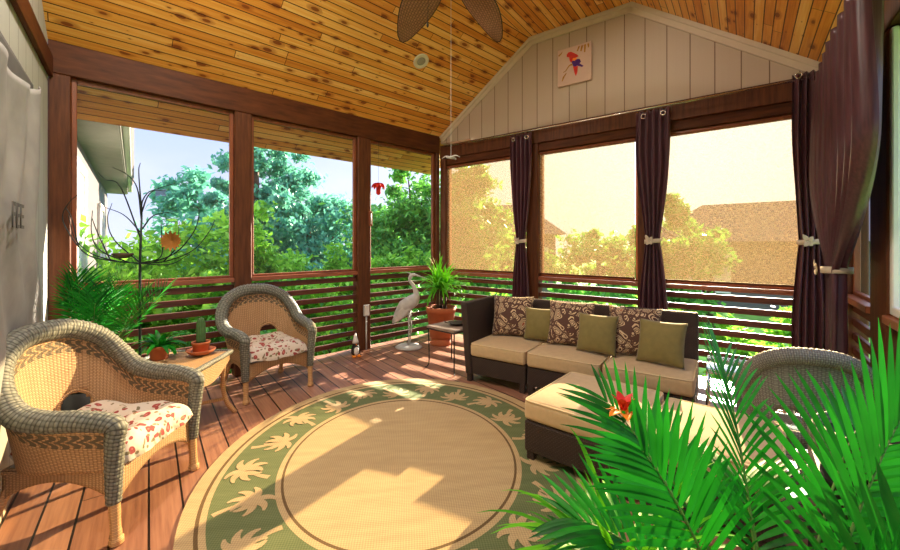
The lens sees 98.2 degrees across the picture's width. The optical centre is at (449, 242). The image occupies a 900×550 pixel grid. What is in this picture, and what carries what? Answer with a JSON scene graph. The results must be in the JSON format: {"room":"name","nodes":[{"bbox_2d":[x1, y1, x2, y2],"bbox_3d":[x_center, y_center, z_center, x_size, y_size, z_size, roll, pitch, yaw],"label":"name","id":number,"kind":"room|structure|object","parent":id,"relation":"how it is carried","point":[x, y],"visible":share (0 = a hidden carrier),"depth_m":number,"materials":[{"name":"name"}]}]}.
{"room":"screened porch","nodes":[
{"label":"screened porch","id":0,"kind":"room"},
{"bbox_2d":[0,0,52,492],"bbox_3d":[-1.365,-0.635,0.768,0.180,3.970,5.689,0,0,-39],"label":"wall","id":1,"kind":"structure","parent":0,"point":[22,22],"depth_m":2.67,"materials":[{"name":"grey paint"}]},
{"bbox_2d":[0,494,13,522],"bbox_3d":[-1.591,1.300,1.158,0.018,0.100,4.779,0,0,-39],"label":"baseboard","id":2,"kind":"structure","parent":1,"relation":"attached to","point":[11,496],"depth_m":1.97,"materials":[{"name":"beige wood"}]},
{"bbox_2d":[0,31,40,393],"bbox_3d":[-2.023,-0.125,1.787,0.062,1.710,1.551,0,0,-39],"label":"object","id":3,"kind":"structure","parent":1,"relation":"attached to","point":[20,104],"depth_m":1.91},
{"bbox_2d":[48,39,439,376],"bbox_3d":[-1.681,-0.115,4.462,4.065,2.930,0.150,0,0,-43],"label":"wall","id":4,"kind":"structure","parent":0,"point":[69,61],"depth_m":3.94,"materials":[{"name":"brown wood"}]},
{"bbox_2d":[71,78,232,285],"bbox_3d":[-2.634,-0.490,3.559,1.179,1.680,0.040,0,0,-43],"label":"window","id":5,"kind":"structure","parent":4,"relation":"in","point":[74,82],"depth_m":3.39,"materials":[{"name":"brown wood"}]},
{"bbox_2d":[252,116,355,276],"bbox_3d":[-1.640,-0.490,4.494,1.233,1.680,0.040,0,0,-43],"label":"window","id":6,"kind":"structure","parent":4,"relation":"in","point":[254,118],"depth_m":4.56,"materials":[{"name":"brown wood"}]},
{"bbox_2d":[363,305,368,349],"bbox_3d":[-1.054,1.065,4.915,0.070,0.570,0.045,0,0,-43],"label":"outlet box","id":7,"kind":"object","parent":4,"relation":"attached to","point":[365,307],"visible":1,"depth_m":4.90,"materials":[{"name":"white paint"}]},
{"bbox_2d":[369,211,371,225],"bbox_3d":[-1.010,-0.310,4.963,0.050,0.190,0.032,0,0,-43],"label":"thermometer","id":8,"kind":"object","parent":4,"relation":"attached to","point":[370,212],"visible":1,"depth_m":4.95,"materials":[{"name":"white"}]},
{"bbox_2d":[370,140,433,269],"bbox_3d":[-0.652,-0.490,5.423,1.120,1.680,0.040,0,0,-43],"label":"window","id":9,"kind":"structure","parent":4,"relation":"in","point":[371,141],"depth_m":5.63,"materials":[{"name":"brown wood"}]},
{"bbox_2d":[371,140,385,194],"bbox_3d":[-0.926,-0.975,5.042,0.178,0.710,0.178,0,0,22],"label":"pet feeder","id":10,"kind":"object","parent":9,"relation":"hanging from","point":[378,185],"visible":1,"depth_m":5.03,"materials":[{"name":"plastic"}]},
{"bbox_2d":[376,184,380,194],"bbox_3d":[-0.926,-0.700,5.042,0.060,0.160,0.058,0,0,0],"label":"bottle","id":11,"kind":"object","parent":10,"relation":"on","point":[378,189],"depth_m":5.02,"materials":[{"name":"red glass"}]},
{"bbox_2d":[0,333,807,549],"bbox_3d":[-0.288,1.430,2.573,5.346,0.160,5.625,0,0,37],"label":"floor","id":12,"kind":"structure","parent":0,"point":[57,515],"depth_m":2.43,"materials":[{"name":"brown wood"}]},
{"bbox_2d":[0,318,204,547],"bbox_3d":[-1.804,0.878,2.019,0.691,0.952,0.790,0,0,-3],"label":"wicker armchair","id":13,"kind":"object","parent":12,"relation":"on","point":[138,407],"visible":1,"depth_m":1.93,"materials":[{"name":"wicker"}]},
{"bbox_2d":[9,400,192,467],"bbox_3d":[-1.747,0.946,2.022,0.542,0.139,0.538,0,0,-3],"label":"seat cushion","id":14,"kind":"object","parent":13,"relation":"on","point":[149,423],"depth_m":2.06,"materials":[{"name":"fabric"}]},
{"bbox_2d":[44,259,178,410],"bbox_3d":[-2.404,0.728,2.793,0.686,1.244,0.788,0,0,-20],"label":"palm plant","id":15,"kind":"object","parent":12,"relation":"on","point":[79,303],"visible":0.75,"depth_m":2.63,"materials":[{"name":"green plant"}]},
{"bbox_2d":[62,163,214,355],"bbox_3d":[-2.387,0.362,2.950,1.095,1.976,0.260,0,0,0],"label":"tree sculpture","id":16,"kind":"object","parent":12,"relation":"on","point":[170,240],"visible":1,"depth_m":2.95,"materials":[{"name":"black metal"}]},
{"bbox_2d":[144,349,236,444],"bbox_3d":[-1.980,1.101,2.800,0.611,0.516,0.612,0,0,-4],"label":"wicker side table","id":17,"kind":"object","parent":12,"relation":"on","point":[213,364],"visible":0.3,"depth_m":2.90,"materials":[{"name":"wicker"}]},
{"bbox_2d":[132,330,186,360],"bbox_3d":[-2.117,0.748,2.861,0.338,0.202,0.343,0,0,0],"label":"leafy plant","id":18,"kind":"object","parent":17,"relation":"on","point":[160,347],"visible":1,"depth_m":2.83,"materials":[{"name":"green plant"}]},
{"bbox_2d":[185,317,215,355],"bbox_3d":[-1.890,0.701,2.960,0.200,0.280,0.200,0,0,0],"label":"cactus","id":19,"kind":"object","parent":17,"relation":"on","point":[200,346],"visible":1,"depth_m":2.94,"materials":[{"name":"plant"}]},
{"bbox_2d":[191,339,210,351],"bbox_3d":[-1.890,0.793,2.960,0.126,0.095,0.126,0,0,0],"label":"pot","id":20,"kind":"object","parent":19,"relation":"on","point":[199,345],"depth_m":2.93,"materials":[{"name":"ceramic"}]},
{"bbox_2d":[215,283,316,405],"bbox_3d":[-1.730,0.878,3.670,0.691,0.952,0.790,0,0,42],"label":"wicker armchair","id":21,"kind":"object","parent":12,"relation":"on","point":[240,315],"visible":0.98,"depth_m":3.67,"materials":[{"name":"wicker"}]},
{"bbox_2d":[249,331,307,362],"bbox_3d":[-1.688,0.953,3.631,0.542,0.141,0.538,0,0,42],"label":"seat cushion","id":22,"kind":"object","parent":21,"relation":"on","point":[279,345],"depth_m":3.53,"materials":[{"name":"fabric"}]},
{"bbox_2d":[351,333,360,357],"bbox_3d":[-1.124,1.210,4.650,0.102,0.280,0.127,0,0,-30],"label":"figurine","id":23,"kind":"object","parent":12,"relation":"on","point":[355,350],"visible":1,"depth_m":4.63,"materials":[{"name":"ceramic"}]},
{"bbox_2d":[173,379,596,549],"bbox_3d":[-0.300,1.344,2.500,2.305,0.011,2.726,0,0,-6],"label":"rug","id":24,"kind":"object","parent":12,"relation":"on","point":[395,464],"visible":0.8,"depth_m":2.25,"materials":[{"name":"beige fabric"}]},
{"bbox_2d":[392,272,426,350],"bbox_3d":[-0.542,0.860,5.020,0.352,0.979,0.367,0,0,-37],"label":"statue","id":25,"kind":"object","parent":12,"relation":"on","point":[404,308],"visible":1,"depth_m":4.96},
{"bbox_2d":[413,256,472,346],"bbox_3d":[-0.118,0.755,5.224,0.891,1.190,0.868,0,0,0],"label":"potted palm","id":26,"kind":"object","parent":12,"relation":"on","point":[437,313],"visible":0.97,"depth_m":5.12,"materials":[{"name":"plant"}]},
{"bbox_2d":[426,304,455,346],"bbox_3d":[-0.120,1.100,5.220,0.408,0.500,0.408,0,0,0],"label":"pot","id":27,"kind":"object","parent":26,"relation":"on","point":[437,313],"depth_m":5.09,"materials":[{"name":"ceramic"}]},
{"bbox_2d":[425,320,462,375],"bbox_3d":[0.030,1.121,4.240,0.439,0.457,0.429,0,0,43],"label":"metal side table","id":28,"kind":"object","parent":12,"relation":"on","point":[444,327],"visible":0.67,"depth_m":4.12,"materials":[{"name":"metal"}]},
{"bbox_2d":[444,320,461,325],"bbox_3d":[0.080,0.868,4.250,0.200,0.047,0.264,0,0,39],"label":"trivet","id":29,"kind":"object","parent":28,"relation":"on","point":[453,322],"visible":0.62,"depth_m":4.27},
{"bbox_2d":[461,295,549,393],"bbox_3d":[0.591,0.965,3.962,0.684,0.770,0.747,0,0,34],"label":"sofa section","id":30,"kind":"object","parent":12,"relation":"on","point":[503,357],"visible":0.72,"depth_m":3.79,"materials":[{"name":"wicker"}]},
{"bbox_2d":[471,334,545,364],"bbox_3d":[0.601,1.025,3.879,0.569,0.145,0.620,0,0,34],"label":"seat cushion","id":31,"kind":"object","parent":30,"relation":"on","point":[499,349],"depth_m":3.69,"materials":[{"name":"beige fabric"}]},
{"bbox_2d":[492,295,533,335],"bbox_3d":[0.651,0.755,4.051,0.420,0.399,0.192,0,0,18],"label":"throw pillow","id":32,"kind":"object","parent":30,"relation":"on","point":[509,312],"visible":0.87,"depth_m":4.00,"materials":[{"name":"fabric"}]},
{"bbox_2d":[524,307,549,339],"bbox_3d":[0.894,0.800,3.848,0.320,0.310,0.165,0,0,24],"label":"throw pillow","id":33,"kind":"object","parent":30,"relation":"on","point":[537,320],"visible":0.86,"depth_m":3.80,"materials":[{"name":"green fabric"}]},
{"bbox_2d":[527,300,616,394],"bbox_3d":[1.142,0.970,3.584,0.628,0.761,0.746,0,0,35],"label":"sofa section","id":34,"kind":"object","parent":12,"relation":"on","point":[547,362],"visible":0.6,"depth_m":3.38,"materials":[{"name":"fabric"}]},
{"bbox_2d":[527,342,610,376],"bbox_3d":[1.106,1.025,3.532,0.624,0.145,0.620,0,0,34],"label":"seat cushion","id":35,"kind":"object","parent":34,"relation":"on","point":[551,358],"depth_m":3.34,"materials":[{"name":"beige fabric"}]},
{"bbox_2d":[547,300,594,345],"bbox_3d":[1.135,0.755,3.670,0.420,0.399,0.192,0,0,28],"label":"throw pillow","id":36,"kind":"object","parent":34,"relation":"on","point":[564,316],"visible":0.74,"depth_m":3.63,"materials":[{"name":"fabric"}]},
{"bbox_2d":[576,312,618,356],"bbox_3d":[1.284,0.792,3.409,0.340,0.327,0.172,0,0,36],"label":"throw pillow","id":37,"kind":"object","parent":34,"relation":"on","point":[597,333],"visible":1,"depth_m":3.35,"materials":[{"name":"green fabric"}]},
{"bbox_2d":[525,372,663,500],"bbox_3d":[0.929,1.154,2.487,0.640,0.392,0.710,0,0,41],"label":"ottoman","id":38,"kind":"object","parent":12,"relation":"on","point":[545,436],"visible":0.6,"depth_m":2.34,"materials":[{"name":"fabric"}]},
{"bbox_2d":[525,373,663,438],"bbox_3d":[0.929,1.028,2.487,0.640,0.140,0.710,0,0,41],"label":"seat cushion","id":39,"kind":"object","parent":38,"relation":"on","point":[543,408],"depth_m":2.38,"materials":[{"name":"beige fabric"}]},
{"bbox_2d":[478,390,747,549],"bbox_3d":[0.529,0.924,1.255,0.884,0.851,0.722,0,0,0],"label":"bromeliad","id":40,"kind":"object","parent":12,"relation":"on","point":[623,402],"visible":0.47,"depth_m":1.26,"materials":[{"name":"green plant"}]},
{"bbox_2d":[602,306,698,402],"bbox_3d":[1.669,0.970,3.221,0.628,0.761,0.746,0,0,35],"label":"sofa section","id":41,"kind":"object","parent":12,"relation":"on","point":[682,383],"visible":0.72,"depth_m":3.03,"materials":[{"name":"fabric"}]},
{"bbox_2d":[609,305,661,354],"bbox_3d":[1.577,0.755,3.342,0.420,0.399,0.192,0,0,31],"label":"throw pillow","id":42,"kind":"object","parent":41,"relation":"on","point":[628,325],"visible":0.56,"depth_m":3.31,"materials":[{"name":"fabric"}]},
{"bbox_2d":[602,353,697,396],"bbox_3d":[1.634,1.025,3.169,0.624,0.145,0.620,0,0,34],"label":"seat cushion","id":43,"kind":"object","parent":41,"relation":"on","point":[680,382],"depth_m":2.95,"materials":[{"name":"beige fabric"}]},
{"bbox_2d":[636,318,687,369],"bbox_3d":[1.674,0.789,3.093,0.350,0.333,0.179,0,0,43],"label":"throw pillow","id":44,"kind":"object","parent":41,"relation":"on","point":[659,342],"visible":1,"depth_m":3.04,"materials":[{"name":"green fabric"}]},
{"bbox_2d":[528,318,899,549],"bbox_3d":[0.823,0.743,1.086,1.191,1.214,1.157,0,0,-14],"label":"areca palm","id":45,"kind":"object","parent":12,"relation":"on","point":[641,465],"visible":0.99,"depth_m":0.99,"materials":[{"name":"plant"}]},
{"bbox_2d":[645,397,785,549],"bbox_3d":[1.390,1.154,2.050,0.570,0.392,0.630,0,0,41],"label":"ottoman","id":46,"kind":"object","parent":12,"relation":"on","point":[698,410],"visible":0.19,"depth_m":1.98,"materials":[{"name":"fabric"}]},
{"bbox_2d":[648,399,784,500],"bbox_3d":[1.390,1.028,2.050,0.570,0.140,0.630,0,0,41],"label":"seat cushion","id":47,"kind":"object","parent":46,"relation":"on","point":[698,410],"depth_m":2.02,"materials":[{"name":"beige fabric"}]},
{"bbox_2d":[706,357,795,449],"bbox_3d":[2.130,1.121,2.800,0.482,0.457,0.422,0,0,34],"label":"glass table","id":48,"kind":"object","parent":12,"relation":"on","point":[708,358],"visible":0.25,"depth_m":2.76,"materials":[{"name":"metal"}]},
{"bbox_2d":[732,347,874,449],"bbox_3d":[2.015,0.953,2.250,0.632,0.802,0.553,0,0,28],"label":"wicker armchair","id":49,"kind":"object","parent":12,"relation":"on","point":[781,361],"visible":0.35,"depth_m":2.09,"materials":[{"name":"grey wicker"}]},
{"bbox_2d":[807,411,899,549],"bbox_3d":[1.340,0.970,1.220,0.330,0.760,0.330,0,0,37],"label":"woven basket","id":50,"kind":"object","parent":12,"relation":"on","point":[811,453],"visible":0.08,"depth_m":1.26,"materials":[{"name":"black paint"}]},
{"bbox_2d":[42,0,843,174],"bbox_3d":[-0.228,-1.866,2.819,6.043,1.568,5.853,0,0,37],"label":"ceiling","id":51,"kind":"structure","parent":0,"point":[344,56],"depth_m":3.89,"materials":[{"name":"brown wood"}]},
{"bbox_2d":[413,54,428,68],"bbox_3d":[-0.338,-2.125,4.562,0.190,0.117,0.159,0,0,-39],"label":"recessed light","id":52,"kind":"object","parent":51,"relation":"in","point":[420,61],"visible":1,"depth_m":4.55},
{"bbox_2d":[397,0,502,42],"bbox_3d":[0.000,-2.115,2.930,1.482,0.969,1.410,0,0,0],"label":"ceiling fan","id":53,"kind":"object","parent":51,"relation":"hanging from","point":[413,15],"visible":1,"depth_m":3.45,"materials":[{"name":"wicker"}]},
{"bbox_2d":[442,155,458,159],"bbox_3d":[0.010,-1.737,4.081,0.193,1.723,0.077,0,0,0],"label":"gull","id":54,"kind":"object","parent":51,"relation":"hanging from","point":[453,156],"visible":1,"depth_m":4.07,"materials":[{"name":"white paint"}]},
{"bbox_2d":[439,1,819,372],"bbox_3d":[1.588,-0.627,4.573,4.262,3.954,0.165,0,0,37],"label":"wall","id":55,"kind":"structure","parent":0,"point":[643,56],"depth_m":4.28,"materials":[{"name":"beige wood"}]},
{"bbox_2d":[449,157,512,274],"bbox_3d":[0.510,-0.365,5.428,1.300,1.570,0.040,0,0,37],"label":"window","id":56,"kind":"structure","parent":55,"relation":"in","point":[450,169],"depth_m":5.79,"materials":[{"name":"brown wood"}]},
{"bbox_2d":[447,157,512,272],"bbox_3d":[0.480,-0.371,5.388,1.292,1.533,0.036,0,0,37],"label":"roller shade","id":57,"kind":"object","parent":56,"relation":"attached to","point":[505,158],"visible":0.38,"depth_m":5.40,"materials":[{"name":"beige fabric"}]},
{"bbox_2d":[558,41,591,87],"bbox_3d":[1.462,-2.090,4.582,0.400,0.440,0.039,0,0,37],"label":"painting","id":58,"kind":"object","parent":55,"relation":"attached to","point":[574,62],"visible":1,"depth_m":4.56,"materials":[{"name":"beige paper"}]},
{"bbox_2d":[541,138,637,281],"bbox_3d":[1.611,-0.365,4.596,1.140,1.570,0.040,0,0,37],"label":"window","id":59,"kind":"structure","parent":55,"relation":"in","point":[542,156],"depth_m":4.75,"materials":[{"name":"brown wood"}]},
{"bbox_2d":[539,138,634,278],"bbox_3d":[1.569,-0.371,4.566,1.101,1.533,0.037,0,0,37],"label":"roller shade","id":60,"kind":"object","parent":59,"relation":"attached to","point":[633,139],"visible":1,"depth_m":4.52,"materials":[{"name":"beige fabric"}]},
{"bbox_2d":[443,77,810,147],"bbox_3d":[1.534,-1.395,4.436,4.090,0.019,0.020,0,0,37],"label":"curtain rod","id":61,"kind":"object","parent":55,"relation":"attached to","point":[801,79],"visible":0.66,"depth_m":4.05,"materials":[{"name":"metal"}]},
{"bbox_2d":[510,132,531,296],"bbox_3d":[0.883,-0.030,4.910,0.303,2.680,0.111,0,0,37],"label":"curtain","id":62,"kind":"object","parent":61,"relation":"hanging from","point":[520,145],"visible":0.75,"depth_m":4.91,"materials":[{"name":"fabric"}]},
{"bbox_2d":[636,106,670,309],"bbox_3d":[2.081,-0.030,4.006,0.323,2.680,0.111,0,0,37],"label":"curtain","id":63,"kind":"object","parent":61,"relation":"hanging from","point":[653,128],"visible":0.77,"depth_m":4.01,"materials":[{"name":"fabric"}]},
{"bbox_2d":[666,114,793,289],"bbox_3d":[2.681,-0.365,3.789,1.220,1.570,0.041,0,0,37],"label":"window","id":64,"kind":"structure","parent":55,"relation":"in","point":[710,284],"depth_m":3.75,"materials":[{"name":"brown wood"}]},
{"bbox_2d":[665,115,793,287],"bbox_3d":[2.651,-0.371,3.749,1.212,1.533,0.036,0,0,37],"label":"roller shade","id":65,"kind":"object","parent":64,"relation":"attached to","point":[786,117],"visible":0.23,"depth_m":3.71,"materials":[{"name":"fabric"}]},
{"bbox_3d":[1.828,-1.340,1.613,0.020,0.019,4.200,0,0,37],"label":"curtain rod","id":66,"kind":"object","parent":55,"relation":"attached to","visible":0},
{"bbox_2d":[791,70,825,348],"bbox_3d":[3.040,-0.070,3.282,0.256,2.760,0.109,0,0,33],"label":"curtain","id":67,"kind":"object","parent":66,"relation":"attached to","point":[809,294],"visible":0.59,"depth_m":3.31,"materials":[{"name":"fabric"}]},
{"bbox_2d":[847,0,899,374],"bbox_3d":[1.720,-0.050,1.113,0.170,2.800,5.229,0,0,37],"label":"wall","id":68,"kind":"structure","parent":0,"point":[884,304],"depth_m":2.21,"materials":[{"name":"brown wood"}]},
{"bbox_2d":[809,0,883,354],"bbox_3d":[2.524,0.000,2.556,0.184,2.620,1.728,0,0,36],"label":"curtain","id":69,"kind":"object","parent":68,"relation":"attached to","point":[847,87],"visible":0.82,"depth_m":2.23,"materials":[{"name":"brown fabric"}]},
{"bbox_2d":[853,230,869,301],"bbox_3d":[2.970,-0.398,2.762,0.040,1.605,0.810,0,0,37],"label":"window","id":70,"kind":"structure","parent":68,"relation":"in","point":[857,251],"depth_m":3.05,"materials":[{"name":"brown wood"}]},
{"label":"outside","id":71,"kind":"structure","parent":0,"visible":0},
{"bbox_2d":[113,258,869,378],"bbox_3d":[2.500,2.400,25.000,85.000,0.300,70.000,0,0,0],"label":"ground","id":72,"kind":"structure","parent":71,"point":[737,316],"depth_m":11.47,"materials":[{"name":"plant"}]},
{"bbox_2d":[77,119,133,303],"bbox_3d":[-7.159,-0.409,5.943,3.646,5.318,9.250,0,0,-39],"label":"house wing","id":73,"kind":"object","parent":72,"relation":"on","point":[101,147],"visible":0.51,"depth_m":5.69},
{"bbox_2d":[125,324,150,351],"bbox_3d":[-3.782,1.659,4.436,1.301,1.448,1.403,0,0,0],"label":"shrub","id":74,"kind":"object","parent":72,"relation":"on","point":[146,326],"visible":0.02,"depth_m":4.63,"materials":[{"name":"green plant"}]},
{"bbox_2d":[79,214,262,353],"bbox_3d":[-3.980,0.946,5.533,2.607,2.614,2.938,0,0,11],"label":"shrub","id":75,"kind":"object","parent":72,"relation":"on","point":[151,250],"visible":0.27,"depth_m":5.17,"materials":[{"name":"green plant"}]},
{"bbox_2d":[171,303,275,374],"bbox_3d":[-2.928,1.498,4.968,1.430,1.514,1.474,0,0,0],"label":"shrub","id":76,"kind":"object","parent":72,"relation":"on","point":[213,328],"visible":0.05,"depth_m":4.81,"materials":[{"name":"green plant"}]},
{"bbox_2d":[135,165,318,276],"bbox_3d":[-7.868,-0.383,14.544,6.486,5.274,4.686,0,0,8],"label":"broadleaf tree","id":77,"kind":"object","parent":72,"relation":"on","point":[178,198],"visible":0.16,"depth_m":13.89,"materials":[{"name":"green plant"}]},
{"bbox_2d":[163,200,333,375],"bbox_3d":[-3.172,0.752,6.472,2.301,3.002,3.059,0,0,30],"label":"shrub","id":78,"kind":"object","parent":72,"relation":"on","point":[265,261],"visible":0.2,"depth_m":6.14,"materials":[{"name":"green plant"}]},
{"bbox_2d":[174,145,328,311],"bbox_3d":[-5.656,-1.230,11.400,4.302,6.965,4.730,0,0,-26],"label":"broadleaf tree","id":79,"kind":"object","parent":72,"relation":"on","point":[276,191],"visible":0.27,"depth_m":10.86,"materials":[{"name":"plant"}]},
{"bbox_2d":[260,153,402,266],"bbox_3d":[-3.539,-0.377,12.500,6.502,5.264,4.064,0,0,0],"label":"broadleaf tree","id":80,"kind":"object","parent":72,"relation":"on","point":[302,178],"visible":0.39,"depth_m":12.03,"materials":[{"name":"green plant"}]},
{"bbox_2d":[276,282,391,355],"bbox_3d":[-1.669,1.389,5.939,1.707,1.732,1.817,0,0,0],"label":"shrub","id":81,"kind":"object","parent":72,"relation":"on","point":[343,302],"visible":0.27,"depth_m":5.99,"materials":[{"name":"green plant"}]},
{"bbox_2d":[279,237,418,355],"bbox_3d":[-2.071,1.060,7.549,2.964,2.387,2.577,0,0,0],"label":"shrub","id":82,"kind":"object","parent":72,"relation":"on","point":[334,263],"visible":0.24,"depth_m":7.39,"materials":[{"name":"green plant"}]},
{"bbox_2d":[304,200,460,268],"bbox_3d":[-2.749,0.055,17.383,10.138,4.400,5.252,0,0,-4],"label":"broadleaf tree","id":83,"kind":"object","parent":72,"relation":"on","point":[384,206],"visible":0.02,"depth_m":16.57,"materials":[{"name":"green plant"}]},
{"bbox_2d":[351,284,430,343],"bbox_3d":[-1.021,1.478,6.719,1.427,1.654,1.650,0,0,0],"label":"shrub","id":84,"kind":"object","parent":72,"relation":"on","point":[416,285],"visible":0.28,"depth_m":6.42,"materials":[{"name":"green plant"}]},
{"bbox_2d":[344,237,472,336],"bbox_3d":[-0.910,1.056,8.013,2.976,2.396,2.252,0,0,-21],"label":"shrub","id":85,"kind":"object","parent":72,"relation":"on","point":[410,252],"visible":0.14,"depth_m":7.91,"materials":[{"name":"green plant"}]},
{"bbox_2d":[319,167,512,324],"bbox_3d":[-0.798,-0.168,10.410,4.828,4.843,3.705,0,0,4],"label":"broadleaf tree","id":86,"kind":"object","parent":72,"relation":"on","point":[403,220],"visible":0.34,"depth_m":9.49,"materials":[{"name":"green plant"}]},
{"bbox_2d":[422,164,573,300],"bbox_3d":[1.063,0.227,9.839,3.662,4.627,3.176,0,0,41],"label":"broadleaf tree","id":87,"kind":"object","parent":72,"relation":"on","point":[477,180],"visible":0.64,"depth_m":9.43,"materials":[{"name":"green plant"}]},
{"bbox_2d":[459,287,551,315],"bbox_3d":[1.258,1.529,6.917,1.784,1.452,1.979,0,0,28],"label":"shrub","id":88,"kind":"object","parent":72,"relation":"on","point":[492,293],"visible":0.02,"depth_m":7.24,"materials":[{"name":"green plant"}]},
{"bbox_2d":[459,205,565,298],"bbox_3d":[2.700,0.200,19.000,5.000,4.100,6.800,0,0,10],"label":"house","id":89,"kind":"structure","parent":72,"relation":"on","point":[550,230],"depth_m":15.74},
{"bbox_2d":[594,295,681,310],"bbox_3d":[3.039,1.600,6.417,1.890,1.509,2.010,0,0,38],"label":"shrub","id":90,"kind":"object","parent":72,"relation":"on","point":[595,302],"visible":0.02,"depth_m":6.47,"materials":[{"name":"green plant"}]},
{"bbox_2d":[547,218,731,306],"bbox_3d":[5.099,0.849,11.169,5.070,3.385,3.816,0,0,-3],"label":"broadleaf tree","id":91,"kind":"object","parent":72,"relation":"on","point":[612,251],"visible":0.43,"depth_m":10.75,"materials":[{"name":"green plant"}]},
{"bbox_2d":[622,192,743,338],"bbox_3d":[5.472,0.553,9.374,2.642,3.649,2.471,0,0,0],"label":"broadleaf tree","id":92,"kind":"object","parent":72,"relation":"on","point":[696,265],"visible":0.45,"depth_m":9.06,"materials":[{"name":"green plant"}]},
{"bbox_2d":[701,305,791,381],"bbox_3d":[4.410,1.521,5.263,1.727,1.468,1.579,0,0,5],"label":"shrub","id":93,"kind":"object","parent":72,"relation":"on","point":[789,309],"visible":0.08,"depth_m":5.36,"materials":[{"name":"green plant"}]},
{"bbox_2d":[660,200,869,325],"bbox_3d":[12.500,0.350,14.200,8.800,3.800,7.800,0,0,40],"label":"house","id":94,"kind":"structure","parent":72,"relation":"on","point":[764,235],"depth_m":12.41,"materials":[{"name":"orange brick"}]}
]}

